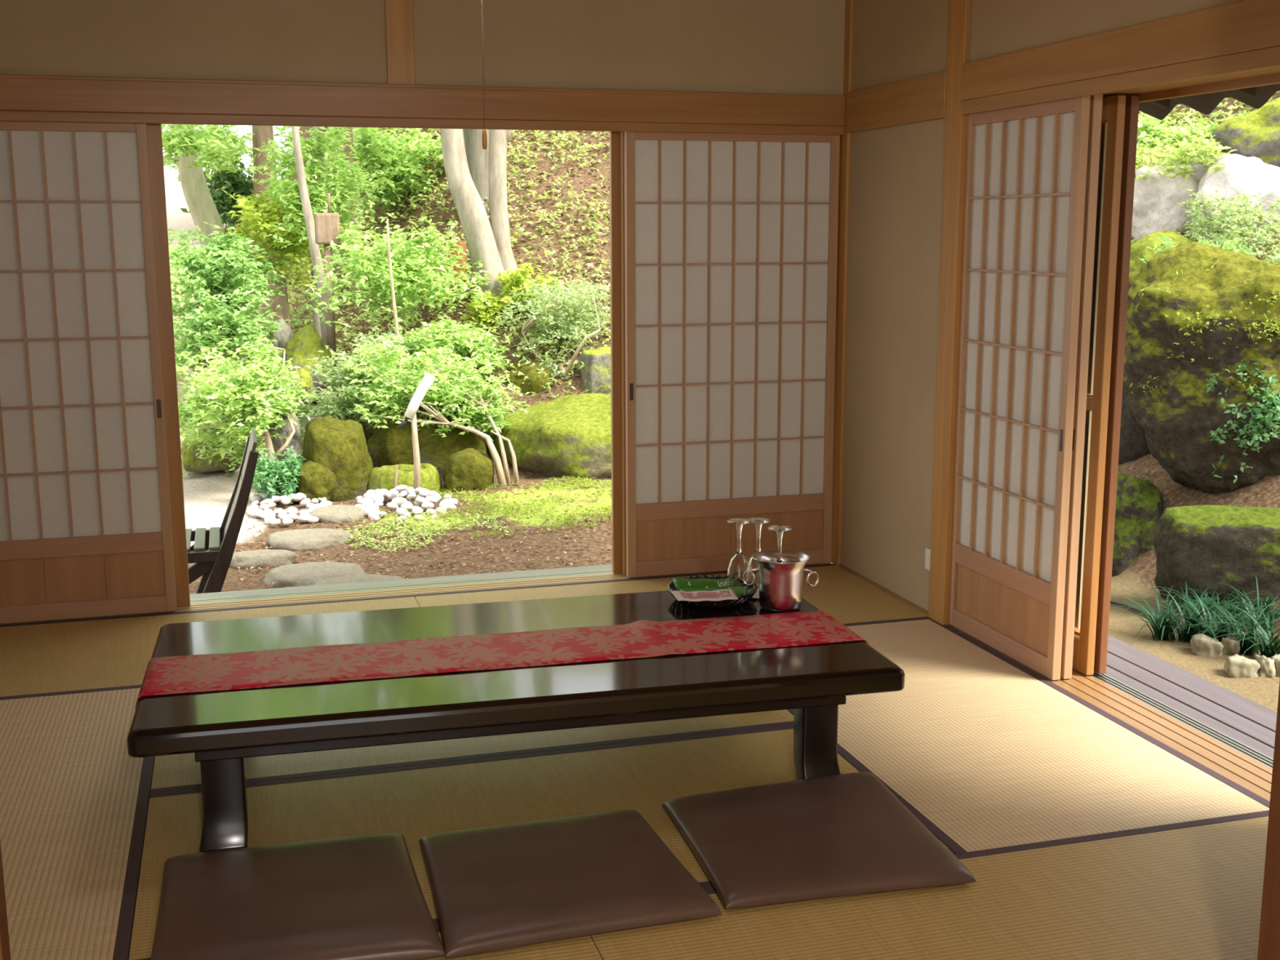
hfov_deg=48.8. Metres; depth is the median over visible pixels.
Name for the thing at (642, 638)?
table runner
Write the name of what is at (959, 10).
wooden post
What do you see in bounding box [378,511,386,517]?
pebble
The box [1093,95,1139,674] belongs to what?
sliding door
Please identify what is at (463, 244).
stump
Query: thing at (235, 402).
shrub
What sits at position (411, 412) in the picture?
sign
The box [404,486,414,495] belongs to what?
pebble
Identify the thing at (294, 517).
pebble
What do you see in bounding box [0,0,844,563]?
wall
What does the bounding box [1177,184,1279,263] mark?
plant
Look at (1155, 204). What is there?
boulder
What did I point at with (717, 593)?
print
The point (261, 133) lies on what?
tree
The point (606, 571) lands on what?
trim
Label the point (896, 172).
wall
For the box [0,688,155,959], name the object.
mat
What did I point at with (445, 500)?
pebble
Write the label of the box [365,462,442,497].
mossy boulder
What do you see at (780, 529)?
wine glass
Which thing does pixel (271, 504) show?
pebble
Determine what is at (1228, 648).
edging stone
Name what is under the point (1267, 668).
edging stone
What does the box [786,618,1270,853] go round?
mat
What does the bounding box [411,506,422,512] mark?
pebble
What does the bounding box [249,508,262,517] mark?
pebble
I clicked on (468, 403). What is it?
shrub
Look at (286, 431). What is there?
boulder
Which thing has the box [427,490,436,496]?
pebble
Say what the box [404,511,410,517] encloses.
pebble
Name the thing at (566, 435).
mossy boulder
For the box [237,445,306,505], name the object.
shrub
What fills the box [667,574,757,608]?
woven tray
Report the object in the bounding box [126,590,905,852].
table
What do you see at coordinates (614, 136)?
sliding door
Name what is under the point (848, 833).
floor cushion
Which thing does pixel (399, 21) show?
trim
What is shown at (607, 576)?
trim
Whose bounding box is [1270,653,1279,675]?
edging stone
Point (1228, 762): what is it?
trim
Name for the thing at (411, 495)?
pebble
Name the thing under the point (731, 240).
screen
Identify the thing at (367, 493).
pebble
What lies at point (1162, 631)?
clump
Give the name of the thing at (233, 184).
tree
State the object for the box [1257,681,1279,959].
wooden post
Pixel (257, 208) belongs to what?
tree
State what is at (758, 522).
wine glass
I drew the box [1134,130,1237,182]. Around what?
plant
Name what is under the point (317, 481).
mossy boulder
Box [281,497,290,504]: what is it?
pebble
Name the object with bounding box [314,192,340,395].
post
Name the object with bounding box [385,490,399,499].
pebble
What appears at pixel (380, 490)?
pebble
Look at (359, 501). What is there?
pebble
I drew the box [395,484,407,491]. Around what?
pebble
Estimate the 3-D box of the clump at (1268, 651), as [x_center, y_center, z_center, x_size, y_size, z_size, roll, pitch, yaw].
[2.723,0.684,6.109,0.516,0.220,0.505,6,12,31]
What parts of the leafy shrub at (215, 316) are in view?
stem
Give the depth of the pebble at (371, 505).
9.18 m
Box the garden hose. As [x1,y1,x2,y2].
[1110,600,1183,632]
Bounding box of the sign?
[397,372,435,494]
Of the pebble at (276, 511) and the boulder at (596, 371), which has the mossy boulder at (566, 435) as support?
the boulder at (596, 371)
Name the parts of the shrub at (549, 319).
stem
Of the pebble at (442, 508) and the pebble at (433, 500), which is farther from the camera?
the pebble at (433, 500)
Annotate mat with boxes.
[0,594,419,700]
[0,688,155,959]
[128,724,955,959]
[150,709,793,793]
[413,563,930,626]
[416,924,602,959]
[590,810,1269,959]
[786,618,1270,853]
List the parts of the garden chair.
leg, seat rail, leg, seat rail, rail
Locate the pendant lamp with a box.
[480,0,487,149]
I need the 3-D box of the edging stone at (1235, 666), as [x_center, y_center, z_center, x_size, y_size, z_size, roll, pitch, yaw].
[2.535,0.802,5.930,0.144,0.123,0.117,2,10,12]
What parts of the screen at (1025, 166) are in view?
rail, rail, rail, finger pull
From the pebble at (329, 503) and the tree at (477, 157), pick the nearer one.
the pebble at (329, 503)
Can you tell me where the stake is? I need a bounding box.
[394,465,398,488]
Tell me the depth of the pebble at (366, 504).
9.31 m
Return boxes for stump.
[437,239,466,293]
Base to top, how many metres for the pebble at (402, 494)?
0.039 m
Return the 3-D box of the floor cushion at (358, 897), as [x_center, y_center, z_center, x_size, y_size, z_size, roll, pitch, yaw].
[-0.735,0.899,3.009,0.583,0.046,0.595,-3,11,-16]
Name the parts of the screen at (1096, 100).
finger pull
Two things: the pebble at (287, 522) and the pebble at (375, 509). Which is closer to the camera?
the pebble at (287, 522)
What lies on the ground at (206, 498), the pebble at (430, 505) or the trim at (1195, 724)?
the pebble at (430, 505)
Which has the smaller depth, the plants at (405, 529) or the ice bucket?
the ice bucket
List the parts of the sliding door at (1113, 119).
rail, rail, pane, rail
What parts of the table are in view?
leg, leg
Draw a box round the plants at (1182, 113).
[1130,91,1279,260]
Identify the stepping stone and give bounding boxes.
[229,549,297,568]
[261,561,366,587]
[267,528,352,551]
[309,504,368,523]
[312,573,404,585]
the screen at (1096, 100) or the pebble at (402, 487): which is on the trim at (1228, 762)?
the screen at (1096, 100)
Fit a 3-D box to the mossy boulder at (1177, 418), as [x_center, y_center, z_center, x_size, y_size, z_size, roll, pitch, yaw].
[3.275,-0.551,7.640,1.391,1.461,1.191,6,12,30]
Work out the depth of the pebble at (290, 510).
9.10 m
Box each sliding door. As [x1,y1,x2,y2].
[44,124,190,607]
[608,131,622,573]
[620,131,626,575]
[1071,94,1125,675]
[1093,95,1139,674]
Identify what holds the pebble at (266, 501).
on the ground at (206, 498)
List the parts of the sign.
post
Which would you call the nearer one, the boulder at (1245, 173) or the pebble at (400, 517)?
the pebble at (400, 517)
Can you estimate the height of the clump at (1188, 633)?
0.258 m
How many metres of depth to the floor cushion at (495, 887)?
3.05 m
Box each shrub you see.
[167,221,300,377]
[175,333,318,471]
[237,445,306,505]
[293,325,415,440]
[328,340,527,487]
[374,315,509,387]
[457,262,564,333]
[496,271,610,386]
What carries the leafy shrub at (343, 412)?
on the ground at (206, 498)
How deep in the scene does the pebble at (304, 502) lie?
9.43 m
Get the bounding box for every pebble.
[246,504,258,512]
[247,506,257,515]
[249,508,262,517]
[250,495,262,502]
[250,500,258,505]
[251,510,264,517]
[258,503,268,510]
[259,498,274,504]
[259,511,269,518]
[262,493,270,499]
[264,514,275,524]
[267,502,275,507]
[270,519,280,525]
[271,495,278,502]
[271,507,283,515]
[274,495,279,502]
[278,495,290,502]
[278,510,287,520]
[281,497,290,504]
[283,518,293,525]
[284,507,298,514]
[285,513,297,520]
[287,493,296,501]
[293,493,302,502]
[295,492,306,498]
[297,515,307,522]
[298,511,309,515]
[299,497,310,506]
[306,502,315,508]
[307,515,319,523]
[310,497,318,504]
[319,500,332,505]
[354,503,364,507]
[355,496,363,500]
[356,499,363,504]
[361,506,370,513]
[362,501,373,506]
[363,492,375,497]
[365,503,379,509]
[368,511,379,519]
[369,507,380,514]
[371,493,383,502]
[373,500,383,506]
[376,488,387,493]
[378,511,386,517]
[379,490,386,497]
[382,497,389,502]
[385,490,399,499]
[386,502,399,510]
[389,488,399,493]
[394,497,407,506]
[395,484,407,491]
[395,507,405,515]
[395,515,406,521]
[399,491,407,497]
[400,503,413,511]
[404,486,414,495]
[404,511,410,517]
[406,493,416,499]
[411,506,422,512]
[413,509,422,515]
[413,515,424,520]
[414,487,422,494]
[415,496,426,504]
[418,489,428,497]
[421,501,431,509]
[425,495,438,503]
[425,502,434,509]
[426,508,435,515]
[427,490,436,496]
[435,506,446,512]
[438,498,450,505]
[441,493,451,500]
[447,504,456,508]
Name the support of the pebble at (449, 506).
on the ground at (206, 498)
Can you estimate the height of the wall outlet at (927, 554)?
0.080 m
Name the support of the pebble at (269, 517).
on the ground at (206, 498)
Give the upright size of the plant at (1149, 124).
0.682 m
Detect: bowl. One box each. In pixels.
[727,553,750,590]
[748,556,759,598]
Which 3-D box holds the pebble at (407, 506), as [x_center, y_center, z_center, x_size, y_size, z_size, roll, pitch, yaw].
[-1.511,0.174,9.141,0.083,0.051,0.062,0,10,3]
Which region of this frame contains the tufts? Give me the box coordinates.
[434,475,611,537]
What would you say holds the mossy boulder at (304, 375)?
on the ground at (206, 498)
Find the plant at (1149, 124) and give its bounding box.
[1135,114,1210,165]
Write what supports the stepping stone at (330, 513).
on the ground at (206, 498)
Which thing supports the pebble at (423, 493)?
on the pebble
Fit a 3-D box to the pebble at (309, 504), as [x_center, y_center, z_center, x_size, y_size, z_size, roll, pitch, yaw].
[-2.169,0.174,9.301,0.056,0.046,0.077,-8,13,-38]
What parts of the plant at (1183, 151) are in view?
stem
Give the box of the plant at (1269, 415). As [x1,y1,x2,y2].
[1205,362,1279,484]
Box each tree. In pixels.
[160,124,279,373]
[180,151,255,234]
[226,173,324,327]
[252,125,290,342]
[253,125,395,345]
[310,127,444,301]
[311,126,324,337]
[440,128,519,302]
[462,128,488,212]
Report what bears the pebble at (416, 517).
on the ground at (206, 498)
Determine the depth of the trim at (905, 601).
5.63 m
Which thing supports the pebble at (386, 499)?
on the ground at (206, 498)
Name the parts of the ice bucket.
ring handle, ring handle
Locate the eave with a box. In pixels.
[1138,83,1279,119]
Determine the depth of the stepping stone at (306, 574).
7.47 m
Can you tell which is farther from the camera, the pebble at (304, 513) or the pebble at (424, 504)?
the pebble at (424, 504)
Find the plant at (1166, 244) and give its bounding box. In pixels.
[1138,234,1266,264]
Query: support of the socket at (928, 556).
attached to the wall outlet at (927, 554)
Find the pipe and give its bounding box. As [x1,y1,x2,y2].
[299,415,324,426]
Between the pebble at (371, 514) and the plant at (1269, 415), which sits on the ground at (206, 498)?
the pebble at (371, 514)
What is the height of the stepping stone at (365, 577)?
0.145 m
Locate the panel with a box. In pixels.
[0,840,10,959]
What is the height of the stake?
0.250 m
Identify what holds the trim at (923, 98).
attached to the wall at (896, 172)
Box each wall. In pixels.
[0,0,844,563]
[840,0,1244,611]
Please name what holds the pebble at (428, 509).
on the ground at (206, 498)
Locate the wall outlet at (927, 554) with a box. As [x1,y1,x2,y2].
[924,547,930,570]
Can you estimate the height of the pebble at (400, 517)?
0.046 m
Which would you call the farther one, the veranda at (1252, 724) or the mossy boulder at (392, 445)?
the mossy boulder at (392, 445)
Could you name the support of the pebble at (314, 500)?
on the ground at (206, 498)
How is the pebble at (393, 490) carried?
on the pebble
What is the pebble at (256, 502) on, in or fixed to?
on the ground at (206, 498)
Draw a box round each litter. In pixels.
[236,480,612,590]
[324,128,610,413]
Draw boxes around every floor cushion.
[150,832,444,959]
[418,809,721,957]
[662,772,975,908]
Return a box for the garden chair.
[186,428,258,593]
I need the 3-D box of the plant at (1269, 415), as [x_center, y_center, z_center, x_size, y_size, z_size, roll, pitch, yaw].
[3.076,-0.284,7.126,0.323,0.619,0.423,-3,11,-16]
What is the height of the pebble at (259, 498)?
0.046 m
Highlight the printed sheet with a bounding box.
[671,589,737,601]
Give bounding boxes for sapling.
[304,212,491,373]
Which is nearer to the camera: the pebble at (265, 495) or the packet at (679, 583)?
the packet at (679, 583)
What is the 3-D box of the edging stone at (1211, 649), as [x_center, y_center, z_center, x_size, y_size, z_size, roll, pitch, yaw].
[2.504,0.747,6.223,0.135,0.133,0.111,2,10,12]
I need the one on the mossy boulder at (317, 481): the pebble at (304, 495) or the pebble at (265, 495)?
the pebble at (304, 495)
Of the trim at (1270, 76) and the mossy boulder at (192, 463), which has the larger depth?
the mossy boulder at (192, 463)
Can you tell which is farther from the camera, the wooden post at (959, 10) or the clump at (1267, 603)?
the clump at (1267, 603)
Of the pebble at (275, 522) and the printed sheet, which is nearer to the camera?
the printed sheet
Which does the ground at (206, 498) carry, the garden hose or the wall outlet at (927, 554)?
the garden hose
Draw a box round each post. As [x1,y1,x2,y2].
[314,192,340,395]
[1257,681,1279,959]
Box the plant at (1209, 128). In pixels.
[1182,110,1248,146]
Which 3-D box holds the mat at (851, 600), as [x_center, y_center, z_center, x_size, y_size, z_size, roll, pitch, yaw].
[0.100,0.492,5.433,1.818,0.013,0.908,-3,11,-16]
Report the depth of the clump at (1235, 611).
6.50 m
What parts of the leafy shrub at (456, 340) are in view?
stem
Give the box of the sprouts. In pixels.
[1127,244,1279,399]
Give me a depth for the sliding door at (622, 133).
5.73 m
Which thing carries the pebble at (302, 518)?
on the ground at (206, 498)
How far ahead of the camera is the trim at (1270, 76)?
3.96 m
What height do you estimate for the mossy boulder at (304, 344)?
0.710 m
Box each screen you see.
[0,121,177,623]
[624,131,839,577]
[947,95,1090,679]
[1060,93,1102,679]
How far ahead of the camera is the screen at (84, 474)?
5.14 m
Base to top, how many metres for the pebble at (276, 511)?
0.047 m
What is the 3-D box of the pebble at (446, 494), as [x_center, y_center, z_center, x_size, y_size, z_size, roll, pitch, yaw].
[-1.323,0.123,9.640,0.070,0.050,0.077,4,11,22]
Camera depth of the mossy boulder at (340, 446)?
9.72 m
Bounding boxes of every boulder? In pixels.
[181,435,243,472]
[265,318,293,363]
[268,401,301,461]
[284,324,334,408]
[292,368,314,407]
[295,460,337,503]
[302,415,373,502]
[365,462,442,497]
[366,404,486,482]
[443,448,494,492]
[485,392,611,479]
[505,360,552,395]
[579,346,610,393]
[1111,471,1163,576]
[1118,383,1150,465]
[1123,241,1279,493]
[1128,230,1202,273]
[1131,158,1209,240]
[1153,504,1279,614]
[1190,153,1279,238]
[1211,97,1279,167]
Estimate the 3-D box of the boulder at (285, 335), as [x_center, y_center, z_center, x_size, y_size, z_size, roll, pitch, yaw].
[-3.135,-1.203,12.275,0.245,0.417,0.826,-3,11,-16]
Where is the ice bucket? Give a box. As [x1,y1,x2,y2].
[742,550,818,612]
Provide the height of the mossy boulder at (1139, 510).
0.945 m
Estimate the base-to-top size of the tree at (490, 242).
4.916 m
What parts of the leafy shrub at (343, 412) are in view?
stem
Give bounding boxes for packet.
[672,577,727,591]
[680,586,748,595]
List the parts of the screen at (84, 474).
rail, rail, rail, finger pull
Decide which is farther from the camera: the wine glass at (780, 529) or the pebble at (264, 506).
the pebble at (264, 506)
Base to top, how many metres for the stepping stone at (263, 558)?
0.140 m
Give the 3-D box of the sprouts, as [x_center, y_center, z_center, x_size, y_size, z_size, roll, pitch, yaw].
[2.899,-0.797,7.390,0.590,0.868,1.169,-3,11,-16]
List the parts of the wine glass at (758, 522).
stem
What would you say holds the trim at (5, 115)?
attached to the wall at (764, 46)
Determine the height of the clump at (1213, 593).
0.233 m
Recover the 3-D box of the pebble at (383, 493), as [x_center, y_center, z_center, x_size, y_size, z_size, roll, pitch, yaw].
[-1.728,0.100,9.513,0.066,0.057,0.073,-2,10,-12]
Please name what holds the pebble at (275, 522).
on the ground at (206, 498)
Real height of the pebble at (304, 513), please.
0.039 m
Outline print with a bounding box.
[680,590,731,598]
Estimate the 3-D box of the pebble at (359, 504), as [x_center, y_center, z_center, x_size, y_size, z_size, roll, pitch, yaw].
[-1.858,0.182,9.306,0.078,0.050,0.057,4,11,21]
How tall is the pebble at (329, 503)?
0.057 m
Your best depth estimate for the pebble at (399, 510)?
9.04 m
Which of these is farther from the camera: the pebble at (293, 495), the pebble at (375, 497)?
the pebble at (293, 495)
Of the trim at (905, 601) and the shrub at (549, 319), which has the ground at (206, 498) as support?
the shrub at (549, 319)
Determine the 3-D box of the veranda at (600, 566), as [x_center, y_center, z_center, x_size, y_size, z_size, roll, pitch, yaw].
[-1.110,0.459,5.872,4.900,0.035,0.175,-3,11,-16]
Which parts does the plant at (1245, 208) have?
stem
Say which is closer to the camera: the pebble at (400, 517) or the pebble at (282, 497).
the pebble at (400, 517)
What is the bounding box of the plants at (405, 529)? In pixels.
[344,509,511,552]
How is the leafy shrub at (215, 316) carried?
on the ground at (206, 498)
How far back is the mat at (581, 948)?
2.84 m
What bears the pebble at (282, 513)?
on the ground at (206, 498)
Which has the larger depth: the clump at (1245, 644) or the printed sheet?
the clump at (1245, 644)
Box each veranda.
[189,564,612,599]
[1105,635,1276,758]
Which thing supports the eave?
attached to the wall at (896, 172)
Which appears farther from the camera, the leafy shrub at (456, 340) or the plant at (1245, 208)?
the leafy shrub at (456, 340)
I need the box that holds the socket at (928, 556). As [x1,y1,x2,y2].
[926,554,930,565]
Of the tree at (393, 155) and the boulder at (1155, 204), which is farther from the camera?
the tree at (393, 155)
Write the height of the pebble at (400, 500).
0.060 m
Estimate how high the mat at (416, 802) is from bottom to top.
0.013 m
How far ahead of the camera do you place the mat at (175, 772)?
3.94 m
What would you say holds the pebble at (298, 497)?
on the pebble at (304, 495)
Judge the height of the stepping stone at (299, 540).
0.144 m
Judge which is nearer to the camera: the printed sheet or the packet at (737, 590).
the printed sheet
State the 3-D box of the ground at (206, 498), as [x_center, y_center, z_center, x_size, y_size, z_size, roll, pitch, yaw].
[-2.091,-4.436,15.496,32.000,7.103,39.000,-3,11,-16]
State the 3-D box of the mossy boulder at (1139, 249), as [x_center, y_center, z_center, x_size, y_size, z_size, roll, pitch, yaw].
[3.614,-1.340,9.649,0.719,0.727,1.056,2,10,13]
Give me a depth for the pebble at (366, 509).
9.15 m
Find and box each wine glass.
[727,518,750,590]
[747,517,771,598]
[767,524,792,563]
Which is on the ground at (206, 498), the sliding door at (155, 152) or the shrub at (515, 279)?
the shrub at (515, 279)
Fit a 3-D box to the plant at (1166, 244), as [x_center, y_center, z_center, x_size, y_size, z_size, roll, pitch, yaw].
[3.406,-1.155,8.784,0.405,0.744,1.172,-3,11,-16]
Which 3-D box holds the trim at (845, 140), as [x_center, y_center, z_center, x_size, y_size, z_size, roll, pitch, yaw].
[0.860,-0.848,5.892,0.052,2.460,0.095,-3,11,-16]
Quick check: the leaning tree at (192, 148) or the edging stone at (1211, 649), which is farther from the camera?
the leaning tree at (192, 148)
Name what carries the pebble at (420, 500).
on the ground at (206, 498)
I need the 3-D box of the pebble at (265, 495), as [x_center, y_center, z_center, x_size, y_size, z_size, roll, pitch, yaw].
[-2.550,0.121,9.663,0.089,0.050,0.069,8,13,39]
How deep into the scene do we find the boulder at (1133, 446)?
8.26 m
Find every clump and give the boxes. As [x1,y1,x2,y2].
[1111,579,1217,645]
[1129,581,1248,645]
[1146,586,1265,631]
[1164,587,1279,633]
[1169,588,1279,642]
[1191,596,1279,655]
[1206,600,1279,657]
[1215,576,1279,635]
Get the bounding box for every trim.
[0,74,845,125]
[0,110,844,135]
[0,562,832,625]
[190,568,612,603]
[384,0,415,84]
[831,0,853,566]
[839,564,928,615]
[845,71,946,132]
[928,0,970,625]
[948,624,1272,801]
[960,0,1279,115]
[1090,671,1273,768]
[1102,66,1279,102]
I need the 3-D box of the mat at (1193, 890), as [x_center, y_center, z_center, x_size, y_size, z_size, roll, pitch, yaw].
[0.862,0.952,2.853,1.818,0.013,0.908,-3,11,-16]
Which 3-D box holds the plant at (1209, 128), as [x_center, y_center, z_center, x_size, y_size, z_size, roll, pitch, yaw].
[4.659,-2.744,11.300,0.577,0.399,0.988,4,11,23]
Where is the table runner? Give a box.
[134,609,868,709]
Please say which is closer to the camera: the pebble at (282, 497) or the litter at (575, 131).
the pebble at (282, 497)
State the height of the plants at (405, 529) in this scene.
0.104 m
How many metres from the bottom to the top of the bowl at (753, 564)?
0.137 m
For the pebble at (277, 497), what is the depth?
9.46 m
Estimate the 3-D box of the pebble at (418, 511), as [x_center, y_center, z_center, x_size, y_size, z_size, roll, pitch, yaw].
[-1.427,0.207,9.059,0.056,0.032,0.043,-3,10,-14]
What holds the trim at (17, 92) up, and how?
attached to the wall at (764, 46)
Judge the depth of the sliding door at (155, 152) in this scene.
5.25 m
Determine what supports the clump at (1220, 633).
on the ground at (206, 498)
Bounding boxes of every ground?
[164,91,1279,711]
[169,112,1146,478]
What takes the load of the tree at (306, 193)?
on the ground at (206, 498)
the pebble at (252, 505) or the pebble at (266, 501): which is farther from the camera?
the pebble at (266, 501)
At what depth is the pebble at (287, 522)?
8.85 m
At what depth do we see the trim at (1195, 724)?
4.17 m
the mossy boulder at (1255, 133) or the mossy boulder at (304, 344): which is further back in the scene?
the mossy boulder at (304, 344)
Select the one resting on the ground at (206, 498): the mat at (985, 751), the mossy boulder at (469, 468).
the mossy boulder at (469, 468)
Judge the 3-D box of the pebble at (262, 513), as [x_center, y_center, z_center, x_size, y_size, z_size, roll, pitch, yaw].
[-2.404,0.228,9.064,0.068,0.042,0.069,4,11,21]
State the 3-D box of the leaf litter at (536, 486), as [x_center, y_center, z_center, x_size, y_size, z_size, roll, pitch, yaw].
[-0.645,0.330,8.417,3.463,0.147,3.243,-3,11,-16]
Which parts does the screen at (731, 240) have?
finger pull, rail, rail, rail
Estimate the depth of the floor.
3.27 m
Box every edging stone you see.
[1190,633,1223,657]
[1221,633,1239,654]
[1223,653,1260,678]
[1254,653,1275,678]
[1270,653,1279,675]
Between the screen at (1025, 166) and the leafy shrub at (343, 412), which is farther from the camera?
the leafy shrub at (343, 412)
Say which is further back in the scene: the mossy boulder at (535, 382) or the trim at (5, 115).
the mossy boulder at (535, 382)
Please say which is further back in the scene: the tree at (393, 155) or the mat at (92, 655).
the tree at (393, 155)
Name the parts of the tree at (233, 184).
stem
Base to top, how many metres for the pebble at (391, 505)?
0.052 m
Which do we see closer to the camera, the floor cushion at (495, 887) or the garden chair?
the floor cushion at (495, 887)
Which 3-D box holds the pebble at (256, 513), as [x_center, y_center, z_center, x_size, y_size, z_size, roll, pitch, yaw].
[-2.467,0.220,9.123,0.104,0.050,0.072,3,11,18]
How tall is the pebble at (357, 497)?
0.044 m
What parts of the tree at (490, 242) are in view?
second stem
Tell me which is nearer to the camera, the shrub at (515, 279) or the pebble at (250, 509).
the pebble at (250, 509)
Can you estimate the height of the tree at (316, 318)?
2.334 m
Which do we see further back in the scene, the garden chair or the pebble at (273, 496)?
the pebble at (273, 496)
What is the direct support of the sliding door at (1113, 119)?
in the wall at (896, 172)
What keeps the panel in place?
on the threshold
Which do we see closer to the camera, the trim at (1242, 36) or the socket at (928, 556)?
the trim at (1242, 36)
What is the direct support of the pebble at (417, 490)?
on the ground at (206, 498)
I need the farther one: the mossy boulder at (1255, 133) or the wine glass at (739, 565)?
the mossy boulder at (1255, 133)
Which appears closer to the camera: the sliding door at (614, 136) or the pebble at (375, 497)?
the sliding door at (614, 136)
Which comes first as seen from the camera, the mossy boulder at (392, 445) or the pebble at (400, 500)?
the pebble at (400, 500)
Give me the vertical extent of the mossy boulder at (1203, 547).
0.555 m
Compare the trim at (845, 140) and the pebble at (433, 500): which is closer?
the trim at (845, 140)
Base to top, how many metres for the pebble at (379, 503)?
0.044 m
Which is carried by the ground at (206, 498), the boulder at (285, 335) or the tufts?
the tufts
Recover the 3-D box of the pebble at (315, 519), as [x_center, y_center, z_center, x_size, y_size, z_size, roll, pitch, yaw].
[-2.080,0.252,8.954,0.079,0.044,0.057,-1,10,-4]
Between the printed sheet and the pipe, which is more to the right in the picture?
the printed sheet
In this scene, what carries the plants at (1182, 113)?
on the ground at (206, 498)

